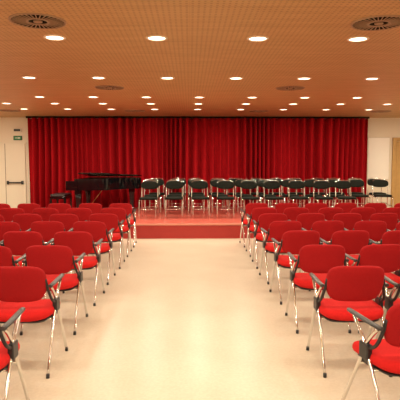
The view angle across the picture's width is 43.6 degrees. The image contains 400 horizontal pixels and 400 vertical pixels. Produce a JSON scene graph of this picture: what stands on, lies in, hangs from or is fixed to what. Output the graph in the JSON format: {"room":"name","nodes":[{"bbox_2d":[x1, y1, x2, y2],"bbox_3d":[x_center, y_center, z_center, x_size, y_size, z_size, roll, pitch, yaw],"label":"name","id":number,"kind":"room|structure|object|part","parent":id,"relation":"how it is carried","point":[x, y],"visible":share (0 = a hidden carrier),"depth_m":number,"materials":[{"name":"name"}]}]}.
{"room":"auditorium","nodes":[
{"label":"auditorium","id":0,"kind":"room"},
{"bbox_2d":[0,0,399,117],"bbox_3d":[-0.105,-1.712,5.109,14.800,0.100,18.450,0,4,-1],"label":"ceiling","id":1,"kind":"structure","parent":0,"point":[206,45],"depth_m":6.28,"materials":[{"name":"brown wood"}]},
{"bbox_2d":[0,109,19,111],"bbox_3d":[-4.702,-2.208,12.376,0.500,0.014,0.500,0,4,-1],"label":"ceiling air vent","id":2,"kind":"object","parent":1,"relation":"in","point":[5,110],"depth_m":12.30,"materials":[{"name":"brown metal"}]},
{"bbox_2d":[21,76,36,78],"bbox_3d":[-2.573,-1.841,7.532,0.224,0.010,0.224,0,4,-1],"label":"recessed light","id":3,"kind":"object","parent":1,"relation":"in","point":[25,77],"depth_m":7.53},
{"bbox_2d":[8,13,65,28],"bbox_3d":[-1.463,-1.609,4.512,0.500,0.014,0.500,0,4,-1],"label":"ceiling air vent","id":4,"kind":"object","parent":1,"relation":"in","point":[29,20],"depth_m":4.49,"materials":[{"name":"brown metal"}]},
{"bbox_2d":[43,35,65,40],"bbox_3d":[-1.484,-1.657,5.110,0.224,0.010,0.224,0,4,-1],"label":"recessed light","id":5,"kind":"object","parent":1,"relation":"in","point":[49,37],"depth_m":5.11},
{"bbox_2d":[91,76,105,78],"bbox_3d":[-1.533,-1.843,7.553,0.224,0.010,0.224,0,4,-1],"label":"recessed light","id":6,"kind":"object","parent":1,"relation":"in","point":[97,77],"depth_m":7.53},
{"bbox_2d":[95,85,123,89],"bbox_3d":[-1.544,-1.917,8.550,0.500,0.014,0.500,0,4,-1],"label":"ceiling air vent","id":7,"kind":"object","parent":1,"relation":"in","point":[103,87],"depth_m":8.49,"materials":[{"name":"brown metal"}]},
{"bbox_2d":[125,110,144,111],"bbox_3d":[-1.623,-2.212,12.438,0.500,0.014,0.500,0,4,-1],"label":"ceiling air vent","id":8,"kind":"object","parent":1,"relation":"in","point":[125,110],"depth_m":12.42,"materials":[{"name":"brown metal"}]},
{"bbox_2d":[146,35,166,40],"bbox_3d":[-0.444,-1.658,5.131,0.224,0.010,0.224,0,4,-1],"label":"recessed light","id":9,"kind":"object","parent":1,"relation":"in","point":[152,37],"depth_m":5.12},
{"bbox_2d":[160,77,174,79],"bbox_3d":[-0.493,-1.844,7.574,0.224,0.010,0.224,0,4,-1],"label":"recessed light","id":10,"kind":"object","parent":1,"relation":"in","point":[166,78],"depth_m":7.58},
{"bbox_2d":[26,116,369,118],"bbox_3d":[-0.034,-2.315,14.017,9.620,0.050,0.060,0,4,-1],"label":"trim","id":11,"kind":"structure","parent":1,"relation":"attached to","point":[26,116],"depth_m":13.98,"materials":[{"name":"black"}]},
{"bbox_2d":[27,118,367,207],"bbox_3d":[-0.029,-1.043,14.108,9.550,2.500,0.306,0,4,-1],"label":"stage curtain","id":12,"kind":"object","parent":11,"relation":"hanging from","point":[60,149],"visible":0.8,"depth_m":14.09,"materials":[{"name":"red fabric"}]},
{"bbox_2d":[229,77,242,79],"bbox_3d":[0.546,-1.846,7.594,0.224,0.010,0.224,0,4,-1],"label":"recessed light","id":13,"kind":"object","parent":1,"relation":"in","point":[232,78],"depth_m":7.62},
{"bbox_2d":[247,36,268,41],"bbox_3d":[0.595,-1.660,5.152,0.224,0.010,0.224,0,4,-1],"label":"recessed light","id":14,"kind":"object","parent":1,"relation":"in","point":[253,38],"depth_m":5.15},
{"bbox_2d":[249,110,268,111],"bbox_3d":[1.477,-2.217,12.500,0.500,0.014,0.500,0,4,-1],"label":"ceiling air vent","id":15,"kind":"object","parent":1,"relation":"attached to","point":[251,110],"depth_m":12.48,"materials":[{"name":"brown metal"}]},
{"bbox_2d":[276,86,304,90],"bbox_3d":[1.555,-1.921,8.612,0.500,0.014,0.500,0,4,-1],"label":"ceiling air vent","id":16,"kind":"object","parent":1,"relation":"attached to","point":[284,88],"depth_m":8.59,"materials":[{"name":"brown metal"}]},
{"bbox_2d":[297,77,311,79],"bbox_3d":[1.586,-1.847,7.615,0.224,0.010,0.224,0,4,-1],"label":"recessed light","id":17,"kind":"object","parent":1,"relation":"in","point":[301,78],"depth_m":7.62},
{"bbox_2d":[347,36,368,41],"bbox_3d":[1.635,-1.662,5.173,0.224,0.010,0.224,0,4,-1],"label":"recessed light","id":18,"kind":"object","parent":1,"relation":"in","point":[358,38],"depth_m":5.16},
{"bbox_2d":[364,77,379,79],"bbox_3d":[2.626,-1.849,7.636,0.224,0.010,0.224,0,4,-1],"label":"recessed light","id":19,"kind":"object","parent":1,"relation":"in","point":[375,78],"depth_m":7.62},
{"bbox_2d":[350,15,399,30],"bbox_3d":[1.636,-1.614,4.575,0.500,0.014,0.500,0,4,-1],"label":"ceiling air vent","id":20,"kind":"object","parent":1,"relation":"attached to","point":[379,22],"depth_m":4.56,"materials":[{"name":"brown metal"}]},
{"bbox_2d":[371,110,390,112],"bbox_3d":[4.546,-2.222,12.561,0.500,0.014,0.500,0,4,-1],"label":"ceiling air vent","id":21,"kind":"object","parent":1,"relation":"attached to","point":[378,111],"depth_m":12.52,"materials":[{"name":"brown metal"}]},
{"bbox_2d":[0,238,399,399],"bbox_3d":[-0.105,1.249,5.334,14.800,0.100,18.450,0,4,-1],"label":"floor","id":22,"kind":"structure","parent":0,"point":[180,318],"depth_m":4.54,"materials":[{"name":"beige stone"}]},
{"bbox_2d":[0,203,10,208],"bbox_3d":[-3.765,0.462,9.559,0.536,0.832,0.572,0,4,0],"label":"armchair","id":23,"kind":"object","parent":22,"relation":"on","point":[2,205],"visible":0.06,"depth_m":9.31,"materials":[{"name":"fabric"}]},
{"bbox_2d":[0,208,24,221],"bbox_3d":[-3.179,0.532,8.648,0.536,0.832,0.572,0,4,1],"label":"armchair","id":24,"kind":"object","parent":22,"relation":"on","point":[7,213],"visible":0.15,"depth_m":8.41,"materials":[{"name":"fabric"}]},
{"bbox_2d":[0,246,25,335],"bbox_3d":[-1.981,0.820,4.854,0.536,0.832,0.572,0,4,-3],"label":"armchair","id":25,"kind":"object","parent":22,"relation":"on","point":[6,257],"visible":0.22,"depth_m":4.65,"materials":[{"name":"fabric"}]},
{"bbox_2d":[0,307,29,399],"bbox_3d":[-1.359,0.963,2.976,0.536,0.832,0.572,0,4,-2],"label":"armchair","id":26,"kind":"object","parent":22,"relation":"on","point":[9,349],"visible":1,"depth_m":2.93,"materials":[{"name":"metal"}]},
{"bbox_2d":[0,222,30,240],"bbox_3d":[-2.575,0.677,6.731,0.536,0.832,0.572,0,4,-1],"label":"armchair","id":27,"kind":"object","parent":22,"relation":"on","point":[5,227],"visible":0.17,"depth_m":6.50,"materials":[{"name":"fabric"}]},
{"bbox_2d":[0,231,55,298],"bbox_3d":[-1.999,0.746,5.826,0.536,0.832,0.572,0,4,-2],"label":"armchair","id":28,"kind":"object","parent":22,"relation":"on","point":[17,242],"visible":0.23,"depth_m":5.61,"materials":[{"name":"fabric"}]},
{"bbox_2d":[17,203,40,213],"bbox_3d":[-3.205,0.462,9.567,0.536,0.832,0.572,0,4,0],"label":"armchair","id":29,"kind":"object","parent":22,"relation":"on","point":[28,208],"visible":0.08,"depth_m":9.32,"materials":[{"name":"fabric"}]},
{"bbox_2d":[13,214,46,242],"bbox_3d":[-2.591,0.603,7.706,0.536,0.832,0.572,0,4,0],"label":"armchair","id":30,"kind":"object","parent":22,"relation":"on","point":[25,221],"visible":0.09,"depth_m":7.47,"materials":[{"name":"fabric"}]},
{"bbox_2d":[0,266,67,378],"bbox_3d":[-1.379,0.889,3.947,0.536,0.832,0.572,0,4,-1],"label":"armchair","id":31,"kind":"object","parent":22,"relation":"on","point":[20,286],"visible":0.91,"depth_m":3.75,"materials":[{"name":"fabric"}]},
{"bbox_2d":[33,208,58,220],"bbox_3d":[-2.610,0.530,8.662,0.536,0.832,0.572,0,4,1],"label":"armchair","id":32,"kind":"object","parent":22,"relation":"on","point":[45,213],"visible":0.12,"depth_m":8.42,"materials":[{"name":"fabric"}]},
{"bbox_2d":[30,221,75,273],"bbox_3d":[-2.012,0.674,6.778,0.536,0.832,0.572,0,4,-2],"label":"armchair","id":33,"kind":"object","parent":22,"relation":"on","point":[47,229],"visible":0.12,"depth_m":6.55,"materials":[{"name":"fabric"}]},
{"bbox_2d":[20,245,87,334],"bbox_3d":[-1.415,0.818,4.878,0.536,0.832,0.572,0,4,-1],"label":"armchair","id":34,"kind":"object","parent":22,"relation":"on","point":[54,260],"visible":0.71,"depth_m":4.68,"materials":[{"name":"fabric"}]},
{"bbox_2d":[48,203,70,213],"bbox_3d":[-2.641,0.460,9.585,0.536,0.832,0.572,0,4,-1],"label":"armchair","id":35,"kind":"object","parent":22,"relation":"on","point":[61,207],"visible":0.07,"depth_m":9.34,"materials":[{"name":"fabric"}]},
{"bbox_2d":[50,214,86,230],"bbox_3d":[-2.037,0.604,7.698,0.536,0.832,0.572,0,4,1],"label":"armchair","id":36,"kind":"object","parent":22,"relation":"on","point":[68,220],"visible":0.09,"depth_m":7.46,"materials":[{"name":"fabric"}]},
{"bbox_2d":[50,231,104,305],"bbox_3d":[-1.423,0.747,5.814,0.536,0.832,0.572,0,4,0],"label":"armchair","id":37,"kind":"object","parent":22,"relation":"on","point":[79,242],"visible":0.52,"depth_m":5.61,"materials":[{"name":"fabric"}]},
{"bbox_2d":[66,208,94,255],"bbox_3d":[-2.056,0.530,8.664,0.536,0.832,0.572,0,4,-1],"label":"armchair","id":38,"kind":"object","parent":22,"relation":"on","point":[83,214],"visible":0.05,"depth_m":8.43,"materials":[{"name":"fabric"}]},
{"bbox_2d":[79,203,103,242],"bbox_3d":[-2.070,0.457,9.622,0.536,0.832,0.572,0,4,-2],"label":"armchair","id":39,"kind":"object","parent":22,"relation":"on","point":[95,208],"visible":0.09,"depth_m":9.38,"materials":[{"name":"fabric"}]},
{"bbox_2d":[70,221,115,284],"bbox_3d":[-1.452,0.674,6.770,0.536,0.832,0.572,0,4,0],"label":"armchair","id":40,"kind":"object","parent":22,"relation":"on","point":[97,229],"visible":0.56,"depth_m":6.56,"materials":[{"name":"fabric"}]},
{"bbox_2d":[87,214,124,268],"bbox_3d":[-1.457,0.601,7.738,0.536,0.832,0.572,0,4,-1],"label":"armchair","id":41,"kind":"object","parent":22,"relation":"on","point":[111,221],"visible":0.58,"depth_m":7.53,"materials":[{"name":"fabric"}]},
{"bbox_2d":[100,208,131,256],"bbox_3d":[-1.477,0.529,8.684,0.536,0.832,0.572,0,4,-1],"label":"armchair","id":42,"kind":"object","parent":22,"relation":"on","point":[120,212],"visible":0.38,"depth_m":8.47,"materials":[{"name":"fabric"}]},
{"bbox_2d":[107,203,136,246],"bbox_3d":[-1.502,0.458,9.611,0.536,0.832,0.572,0,4,-3],"label":"armchair","id":43,"kind":"object","parent":22,"relation":"on","point":[128,207],"visible":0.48,"depth_m":9.41,"materials":[{"name":"fabric"}]},
{"bbox_2d":[43,207,333,238],"bbox_3d":[0.011,0.498,12.486,9.732,0.312,4.070,0,4,-1],"label":"stage platform","id":44,"kind":"object","parent":22,"relation":"on","point":[173,226],"visible":0.3,"depth_m":10.50,"materials":[{"name":"red carpet"}]},
{"bbox_2d":[50,193,71,207],"bbox_3d":[-3.557,0.071,12.823,0.420,0.492,0.720,0,4,-1],"label":"piano bench","id":45,"kind":"object","parent":44,"relation":"on","point":[57,196],"visible":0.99,"depth_m":12.48,"materials":[{"name":"black plastic"}]},
{"bbox_2d":[66,173,141,208],"bbox_3d":[-2.396,-0.199,12.812,1.760,1.031,1.510,0,4,-1],"label":"grand piano","id":46,"kind":"object","parent":44,"relation":"on","point":[95,181],"visible":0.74,"depth_m":12.40,"materials":[{"name":"black paint"}]},
{"bbox_3d":[-2.239,-0.628,12.788,1.437,0.172,1.492,0,4,-1],"label":"lid","id":47,"kind":"part","parent":46,"relation":"part of","materials":[{"name":"black paint"}]},
{"bbox_2d":[139,180,158,218],"bbox_3d":[-1.188,-0.019,11.587,0.410,0.857,0.490,0,4,3],"label":"chair","id":48,"kind":"object","parent":44,"relation":"on","point":[148,184],"visible":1,"depth_m":11.74,"materials":[{"name":"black fabric"}]},
{"bbox_2d":[144,179,160,214],"bbox_3d":[-1.185,-0.084,12.440,0.410,0.857,0.490,-1,4,-9],"label":"chair","id":49,"kind":"object","parent":44,"relation":"on","point":[147,195],"visible":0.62,"depth_m":12.39,"materials":[{"name":"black fabric"}]},
{"bbox_2d":[149,178,164,210],"bbox_3d":[-1.144,-0.146,13.249,0.410,0.857,0.490,-1,4,-7],"label":"chair","id":50,"kind":"object","parent":44,"relation":"on","point":[161,180],"visible":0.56,"depth_m":13.38,"materials":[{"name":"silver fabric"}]},
{"bbox_2d":[165,180,182,217],"bbox_3d":[-0.602,-0.024,11.655,0.410,0.857,0.490,0,4,-2],"label":"chair","id":51,"kind":"object","parent":44,"relation":"on","point":[172,184],"visible":1,"depth_m":11.81,"materials":[{"name":"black fabric"}]},
{"bbox_2d":[167,179,183,214],"bbox_3d":[-0.615,-0.086,12.463,0.410,0.857,0.490,0,4,4],"label":"chair","id":52,"kind":"object","parent":44,"relation":"on","point":[168,195],"visible":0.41,"depth_m":12.57,"materials":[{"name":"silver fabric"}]},
{"bbox_2d":[168,178,185,210],"bbox_3d":[-0.599,-0.146,13.256,0.410,0.857,0.490,1,4,8],"label":"chair","id":53,"kind":"object","parent":44,"relation":"on","point":[171,203],"visible":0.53,"depth_m":13.38,"materials":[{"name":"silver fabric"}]},
{"bbox_2d":[188,178,203,208],"bbox_3d":[-0.107,-0.144,13.227,0.410,0.857,0.490,0,4,-6],"label":"chair","id":54,"kind":"object","parent":44,"relation":"on","point":[202,193],"visible":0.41,"depth_m":13.25,"materials":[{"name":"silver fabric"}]},
{"bbox_2d":[188,179,204,214],"bbox_3d":[-0.085,-0.083,12.418,0.410,0.857,0.490,0,4,2],"label":"chair","id":55,"kind":"object","parent":44,"relation":"on","point":[191,180],"visible":0.59,"depth_m":12.57,"materials":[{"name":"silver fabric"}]},
{"bbox_2d":[191,180,209,217],"bbox_3d":[0.007,-0.026,11.674,0.410,0.857,0.490,0,4,-6],"label":"chair","id":56,"kind":"object","parent":44,"relation":"on","point":[197,184],"visible":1,"depth_m":11.82,"materials":[{"name":"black fabric"}]},
{"bbox_2d":[208,178,224,210],"bbox_3d":[0.440,-0.147,13.269,0.410,0.857,0.490,1,4,9],"label":"chair","id":57,"kind":"object","parent":44,"relation":"on","point":[222,203],"visible":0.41,"depth_m":13.33,"materials":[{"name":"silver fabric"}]},
{"bbox_2d":[211,179,228,213],"bbox_3d":[0.492,-0.089,12.499,0.410,0.857,0.490,0,4,-2],"label":"chair","id":58,"kind":"object","parent":44,"relation":"on","point":[214,182],"visible":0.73,"depth_m":12.65,"materials":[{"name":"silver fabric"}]},
{"bbox_2d":[217,180,233,217],"bbox_3d":[0.595,-0.025,11.659,0.410,0.857,0.490,0,4,2],"label":"chair","id":59,"kind":"object","parent":44,"relation":"on","point":[223,184],"visible":1,"depth_m":11.81,"materials":[{"name":"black fabric"}]},
{"bbox_2d":[227,178,244,210],"bbox_3d":[0.948,-0.146,13.250,0.410,0.857,0.490,0,4,-5],"label":"chair","id":60,"kind":"object","parent":44,"relation":"on","point":[231,179],"visible":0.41,"depth_m":13.27,"materials":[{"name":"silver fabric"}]},
{"bbox_2d":[235,179,253,212],"bbox_3d":[1.103,-0.088,12.491,0.410,0.857,0.490,0,4,-5],"label":"chair","id":61,"kind":"object","parent":44,"relation":"on","point":[238,182],"visible":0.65,"depth_m":12.63,"materials":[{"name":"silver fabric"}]},
{"bbox_2d":[240,180,260,217],"bbox_3d":[1.174,-0.024,11.646,0.410,0.857,0.490,0,4,-6],"label":"chair","id":62,"kind":"object","parent":44,"relation":"on","point":[246,184],"visible":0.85,"depth_m":11.80,"materials":[{"name":"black fabric"}]},
{"bbox_2d":[249,178,263,202],"bbox_3d":[1.524,-0.150,13.302,0.410,0.857,0.490,0,4,3],"label":"chair","id":63,"kind":"object","parent":44,"relation":"on","point":[254,179],"visible":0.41,"depth_m":13.47,"materials":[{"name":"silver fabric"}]},
{"bbox_2d":[257,179,276,207],"bbox_3d":[1.668,-0.084,12.440,0.410,0.857,0.490,-1,4,-7],"label":"chair","id":64,"kind":"object","parent":44,"relation":"on","point":[260,182],"visible":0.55,"depth_m":12.57,"materials":[{"name":"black fabric"}]},
{"bbox_2d":[263,180,284,207],"bbox_3d":[1.724,-0.024,11.647,0.410,0.857,0.490,-1,4,-8],"label":"chair","id":65,"kind":"object","parent":44,"relation":"on","point":[268,184],"visible":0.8,"depth_m":11.80,"materials":[{"name":"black fabric"}]},
{"bbox_2d":[268,178,285,207],"bbox_3d":[2.041,-0.149,13.291,0.410,0.857,0.490,0,4,0],"label":"chair","id":66,"kind":"object","parent":44,"relation":"on","point":[277,179],"visible":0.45,"depth_m":13.45,"materials":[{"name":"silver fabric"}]},
{"bbox_2d":[281,179,299,206],"bbox_3d":[2.262,-0.089,12.502,0.410,0.857,0.490,0,4,-2],"label":"chair","id":67,"kind":"object","parent":44,"relation":"on","point":[284,183],"visible":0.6,"depth_m":12.65,"materials":[{"name":"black fabric"}]},
{"bbox_2d":[287,178,303,206],"bbox_3d":[2.544,-0.153,13.344,0.410,0.857,0.490,0,4,5],"label":"chair","id":68,"kind":"object","parent":44,"relation":"on","point":[298,193],"visible":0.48,"depth_m":13.34,"materials":[{"name":"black fabric"}]},
{"bbox_2d":[288,180,309,207],"bbox_3d":[2.316,-0.029,11.717,0.410,0.857,0.490,0,4,-6],"label":"chair","id":69,"kind":"object","parent":44,"relation":"on","point":[294,184],"visible":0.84,"depth_m":11.87,"materials":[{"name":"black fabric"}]},
{"bbox_2d":[303,179,323,207],"bbox_3d":[2.830,-0.086,12.469,0.410,0.857,0.490,0,4,-6],"label":"chair","id":70,"kind":"object","parent":44,"relation":"on","point":[308,182],"visible":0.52,"depth_m":12.62,"materials":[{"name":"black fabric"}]},
{"bbox_2d":[309,178,325,203],"bbox_3d":[3.136,-0.154,13.360,0.410,0.857,0.490,1,4,9],"label":"chair","id":71,"kind":"object","parent":44,"relation":"on","point":[320,193],"visible":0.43,"depth_m":13.25,"materials":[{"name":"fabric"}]},
{"bbox_2d":[313,180,334,207],"bbox_3d":[2.889,-0.026,11.680,0.410,0.857,0.490,0,4,-2],"label":"chair","id":72,"kind":"object","parent":44,"relation":"on","point":[319,184],"visible":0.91,"depth_m":11.84,"materials":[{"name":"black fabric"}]},
{"bbox_2d":[326,179,344,206],"bbox_3d":[3.381,-0.087,12.481,0.410,0.857,0.490,0,4,4],"label":"chair","id":73,"kind":"object","parent":44,"relation":"on","point":[331,181],"visible":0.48,"depth_m":12.65,"materials":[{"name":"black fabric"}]},
{"bbox_2d":[326,178,345,207],"bbox_3d":[3.621,-0.154,13.358,0.410,0.857,0.490,-1,4,-11],"label":"chair","id":74,"kind":"object","parent":44,"relation":"on","point":[339,192],"visible":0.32,"depth_m":13.23,"materials":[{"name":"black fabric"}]},
{"bbox_2d":[335,180,357,206],"bbox_3d":[3.438,-0.032,11.760,0.410,0.857,0.490,-1,4,-7],"label":"chair","id":75,"kind":"object","parent":44,"relation":"on","point":[340,184],"visible":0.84,"depth_m":11.91,"materials":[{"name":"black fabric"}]},
{"bbox_2d":[347,178,365,205],"bbox_3d":[4.158,-0.151,13.314,0.410,0.857,0.490,0,4,5],"label":"chair","id":76,"kind":"object","parent":44,"relation":"on","point":[361,203],"visible":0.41,"depth_m":13.25,"materials":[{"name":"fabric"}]},
{"bbox_2d":[349,179,370,206],"bbox_3d":[3.984,-0.089,12.506,0.410,0.857,0.490,0,4,-6],"label":"chair","id":77,"kind":"object","parent":44,"relation":"on","point":[354,182],"visible":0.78,"depth_m":12.66,"materials":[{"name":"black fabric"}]},
{"bbox_2d":[367,178,387,207],"bbox_3d":[4.720,-0.151,13.319,0.410,0.857,0.490,0,4,-3],"label":"chair","id":78,"kind":"object","parent":44,"relation":"on","point":[369,182],"visible":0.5,"depth_m":13.47,"materials":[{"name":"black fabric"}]},
{"bbox_2d":[372,179,392,206],"bbox_3d":[4.579,-0.092,12.547,0.410,0.857,0.490,0,4,1],"label":"chair","id":79,"kind":"object","parent":44,"relation":"on","point":[376,183],"visible":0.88,"depth_m":12.71,"materials":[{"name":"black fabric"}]},
{"bbox_2d":[239,203,270,246],"bbox_3d":[1.063,0.454,9.661,0.536,0.832,0.572,0,4,-4],"label":"armchair","id":80,"kind":"object","parent":22,"relation":"on","point":[249,207],"visible":0.4,"depth_m":9.45,"materials":[{"name":"fabric"}]},
{"bbox_2d":[246,208,279,256],"bbox_3d":[1.090,0.527,8.705,0.536,0.832,0.572,0,4,-2],"label":"armchair","id":81,"kind":"object","parent":22,"relation":"on","point":[256,212],"visible":0.42,"depth_m":8.49,"materials":[{"name":"fabric"}]},
{"bbox_2d":[252,213,287,268],"bbox_3d":[1.100,0.599,7.756,0.536,0.832,0.572,0,4,-1],"label":"armchair","id":82,"kind":"object","parent":22,"relation":"on","point":[264,220],"visible":0.46,"depth_m":7.55,"materials":[{"name":"fabric"}]},
{"bbox_2d":[259,221,304,283],"bbox_3d":[1.119,0.671,6.819,0.536,0.832,0.572,0,4,-5],"label":"armchair","id":83,"kind":"object","parent":22,"relation":"on","point":[276,230],"visible":0.53,"depth_m":6.61,"materials":[{"name":"fabric"}]},
{"bbox_2d":[268,203,297,242],"bbox_3d":[1.630,0.453,9.685,0.536,0.832,0.572,0,4,-4],"label":"armchair","id":84,"kind":"object","parent":22,"relation":"on","point":[280,207],"visible":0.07,"depth_m":9.44,"materials":[{"name":"fabric"}]},
{"bbox_2d":[282,207,308,254],"bbox_3d":[1.645,0.525,8.737,0.536,0.832,0.572,0,4,-1],"label":"armchair","id":85,"kind":"object","parent":22,"relation":"on","point":[292,213],"visible":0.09,"depth_m":8.50,"materials":[{"name":"fabric"}]},
{"bbox_2d":[269,230,323,304],"bbox_3d":[1.138,0.741,5.891,0.536,0.832,0.572,0,4,-5],"label":"armchair","id":86,"kind":"object","parent":22,"relation":"on","point":[292,242],"visible":0.59,"depth_m":5.68,"materials":[{"name":"fabric"}]},
{"bbox_2d":[288,213,324,229],"bbox_3d":[1.673,0.597,7.794,0.536,0.832,0.572,0,4,-4],"label":"armchair","id":87,"kind":"object","parent":22,"relation":"on","point":[306,219],"visible":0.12,"depth_m":7.56,"materials":[{"name":"fabric"}]},
{"bbox_2d":[305,203,327,212],"bbox_3d":[2.197,0.454,9.671,0.536,0.832,0.572,0,4,-1],"label":"armchair","id":88,"kind":"object","parent":22,"relation":"on","point":[313,207],"visible":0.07,"depth_m":9.43,"materials":[{"name":"fabric"}]},
{"bbox_2d":[285,245,350,333],"bbox_3d":[1.153,0.815,4.924,0.536,0.832,0.572,0,4,-1],"label":"armchair","id":89,"kind":"object","parent":22,"relation":"on","point":[318,260],"visible":0.69,"depth_m":4.72,"materials":[{"name":"fabric"}]},
{"bbox_2d":[299,221,343,272],"bbox_3d":[1.685,0.669,6.836,0.536,0.832,0.572,0,4,-5],"label":"armchair","id":90,"kind":"object","parent":22,"relation":"on","point":[326,229],"visible":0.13,"depth_m":6.61,"materials":[{"name":"fabric"}]},
{"bbox_2d":[318,208,342,220],"bbox_3d":[2.219,0.526,8.725,0.536,0.832,0.572,0,4,-4],"label":"armchair","id":91,"kind":"object","parent":22,"relation":"on","point":[329,213],"visible":0.1,"depth_m":8.48,"materials":[{"name":"fabric"}]},
{"bbox_2d":[325,213,361,254],"bbox_3d":[2.239,0.595,7.809,0.536,0.832,0.572,0,4,-1],"label":"armchair","id":92,"kind":"object","parent":22,"relation":"on","point":[349,220],"visible":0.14,"depth_m":7.58,"materials":[{"name":"fabric"}]},
{"bbox_2d":[334,203,356,212],"bbox_3d":[2.760,0.450,9.714,0.536,0.832,0.572,0,4,-4],"label":"armchair","id":93,"kind":"object","parent":22,"relation":"on","point":[346,207],"visible":0.19,"depth_m":9.47,"materials":[{"name":"fabric"}]},
{"bbox_2d":[317,230,374,300],"bbox_3d":[1.709,0.740,5.905,0.536,0.832,0.572,0,4,-4],"label":"armchair","id":94,"kind":"object","parent":22,"relation":"on","point":[353,241],"visible":0.34,"depth_m":5.68,"materials":[{"name":"fabric"}]},
{"bbox_2d":[306,266,392,377],"bbox_3d":[1.172,0.887,3.970,0.536,0.832,0.572,0,4,-1],"label":"armchair","id":95,"kind":"object","parent":22,"relation":"on","point":[354,287],"visible":0.89,"depth_m":3.78,"materials":[{"name":"fabric"}]},
{"bbox_2d":[350,207,375,254],"bbox_3d":[2.785,0.523,8.755,0.536,0.832,0.572,0,4,-2],"label":"armchair","id":96,"kind":"object","parent":22,"relation":"on","point":[365,212],"visible":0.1,"depth_m":8.52,"materials":[{"name":"fabric"}]},
{"bbox_2d":[344,221,386,254],"bbox_3d":[2.256,0.670,6.827,0.536,0.832,0.572,0,4,-1],"label":"armchair","id":97,"kind":"object","parent":22,"relation":"on","point":[376,229],"visible":0.23,"depth_m":6.60,"materials":[{"name":"fabric"}]},
{"bbox_2d":[341,303,399,399],"bbox_3d":[1.221,0.959,3.033,0.536,0.832,0.572,-1,4,-13],"label":"armchair","id":98,"kind":"object","parent":22,"relation":"on","point":[382,355],"visible":1,"depth_m":2.88,"materials":[{"name":"fabric"}]},
{"bbox_2d":[345,244,399,332],"bbox_3d":[1.716,0.813,4.942,0.536,0.832,0.572,0,4,-5],"label":"armchair","id":99,"kind":"object","parent":22,"relation":"on","point":[385,256],"visible":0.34,"depth_m":4.72,"materials":[{"name":"fabric"}]},
{"bbox_2d":[364,203,386,212],"bbox_3d":[3.321,0.452,9.697,0.536,0.832,0.572,0,4,-3],"label":"armchair","id":100,"kind":"object","parent":22,"relation":"on","point":[379,207],"visible":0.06,"depth_m":9.45,"materials":[{"name":"fabric"}]},
{"bbox_2d":[357,213,397,254],"bbox_3d":[2.801,0.594,7.825,0.536,0.832,0.572,0,4,-3],"label":"armchair","id":101,"kind":"object","parent":22,"relation":"on","point":[391,219],"visible":0.19,"depth_m":7.59,"materials":[{"name":"fabric"}]},
{"bbox_2d":[370,230,399,244],"bbox_3d":[2.275,0.741,5.893,0.536,0.832,0.572,0,4,-4],"label":"armchair","id":102,"kind":"object","parent":22,"relation":"on","point":[389,237],"visible":0.16,"depth_m":5.66,"materials":[{"name":"fabric"}]},
{"bbox_2d":[376,276,399,338],"bbox_3d":[1.740,0.887,3.975,0.536,0.832,0.572,0,4,-2],"label":"armchair","id":103,"kind":"object","parent":22,"relation":"on","point":[389,301],"visible":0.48,"depth_m":3.93,"materials":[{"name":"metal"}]},
{"bbox_2d":[379,207,399,242],"bbox_3d":[3.335,0.524,8.748,0.536,0.832,0.572,0,4,-2],"label":"armchair","id":104,"kind":"object","parent":22,"relation":"on","point":[396,210],"visible":0.07,"depth_m":8.50,"materials":[{"name":"fabric"}]},
{"bbox_2d":[387,222,399,273],"bbox_3d":[2.815,0.668,6.851,0.536,0.832,0.572,0,4,-3],"label":"armchair","id":105,"kind":"object","parent":22,"relation":"on","point":[398,223],"visible":0.05,"depth_m":6.63,"materials":[{"name":"fabric"}]},
{"bbox_2d":[0,117,399,207],"bbox_3d":[-0.291,-0.935,14.468,15.000,3.070,0.100,0,4,-1],"label":"wall","id":106,"kind":"structure","parent":0,"point":[377,127],"depth_m":14.42,"materials":[{"name":"beige paint"}]},
{"bbox_2d":[0,144,5,203],"bbox_3d":[-5.998,-0.552,14.309,0.880,2.110,0.035,0,4,-1],"label":"leaf","id":107,"kind":"object","parent":106,"relation":"attached to","point":[2,147],"visible":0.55,"depth_m":14.29,"materials":[{"name":"beige wood"}]},
{"bbox_2d":[4,144,6,203],"bbox_3d":[-5.553,-0.552,14.317,0.016,2.110,0.037,0,4,-1],"label":"frame gap","id":108,"kind":"object","parent":106,"relation":"attached to","point":[4,144],"visible":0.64,"depth_m":14.28,"materials":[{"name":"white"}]},
{"bbox_2d":[5,144,26,207],"bbox_3d":[-5.269,-0.553,14.324,0.560,2.110,0.035,0,4,-1],"label":"leaf","id":109,"kind":"object","parent":106,"relation":"attached to","point":[15,158],"visible":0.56,"depth_m":14.29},
{"bbox_2d":[13,136,21,139],"bbox_3d":[-5.189,-1.765,14.236,0.240,0.120,0.037,0,4,-1],"label":"exit sign","id":110,"kind":"object","parent":106,"relation":"attached to","point":[14,137],"visible":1,"depth_m":14.22,"materials":[{"name":"green plastic"}]},
{"bbox_2d":[13,128,21,131],"bbox_3d":[-5.188,-1.983,14.206,0.220,0.100,0.065,0,4,-1],"label":"emergency light","id":111,"kind":"object","parent":106,"relation":"attached to","point":[14,129],"visible":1,"depth_m":14.18,"materials":[{"name":"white plastic"}]},
{"bbox_2d":[367,137,389,179],"bbox_3d":[5.169,-1.202,14.489,0.660,1.240,0.035,0,4,-1],"label":"board","id":112,"kind":"object","parent":106,"relation":"attached to","point":[378,148],"visible":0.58,"depth_m":14.47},
{"bbox_2d":[391,138,396,206],"bbox_3d":[5.624,-0.654,14.528,0.110,2.300,0.060,0,4,-1],"label":"door frame","id":113,"kind":"structure","parent":106,"relation":"attached to","point":[394,140],"depth_m":14.48,"materials":[{"name":"brown wood"}]},
{"bbox_2d":[395,141,399,203],"bbox_3d":[6.109,-0.605,14.549,0.840,2.180,0.035,0,4,-1],"label":"leaf","id":114,"kind":"object","parent":106,"relation":"attached to","point":[397,189],"visible":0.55,"depth_m":14.52,"materials":[{"name":"brown wood"}]}
]}

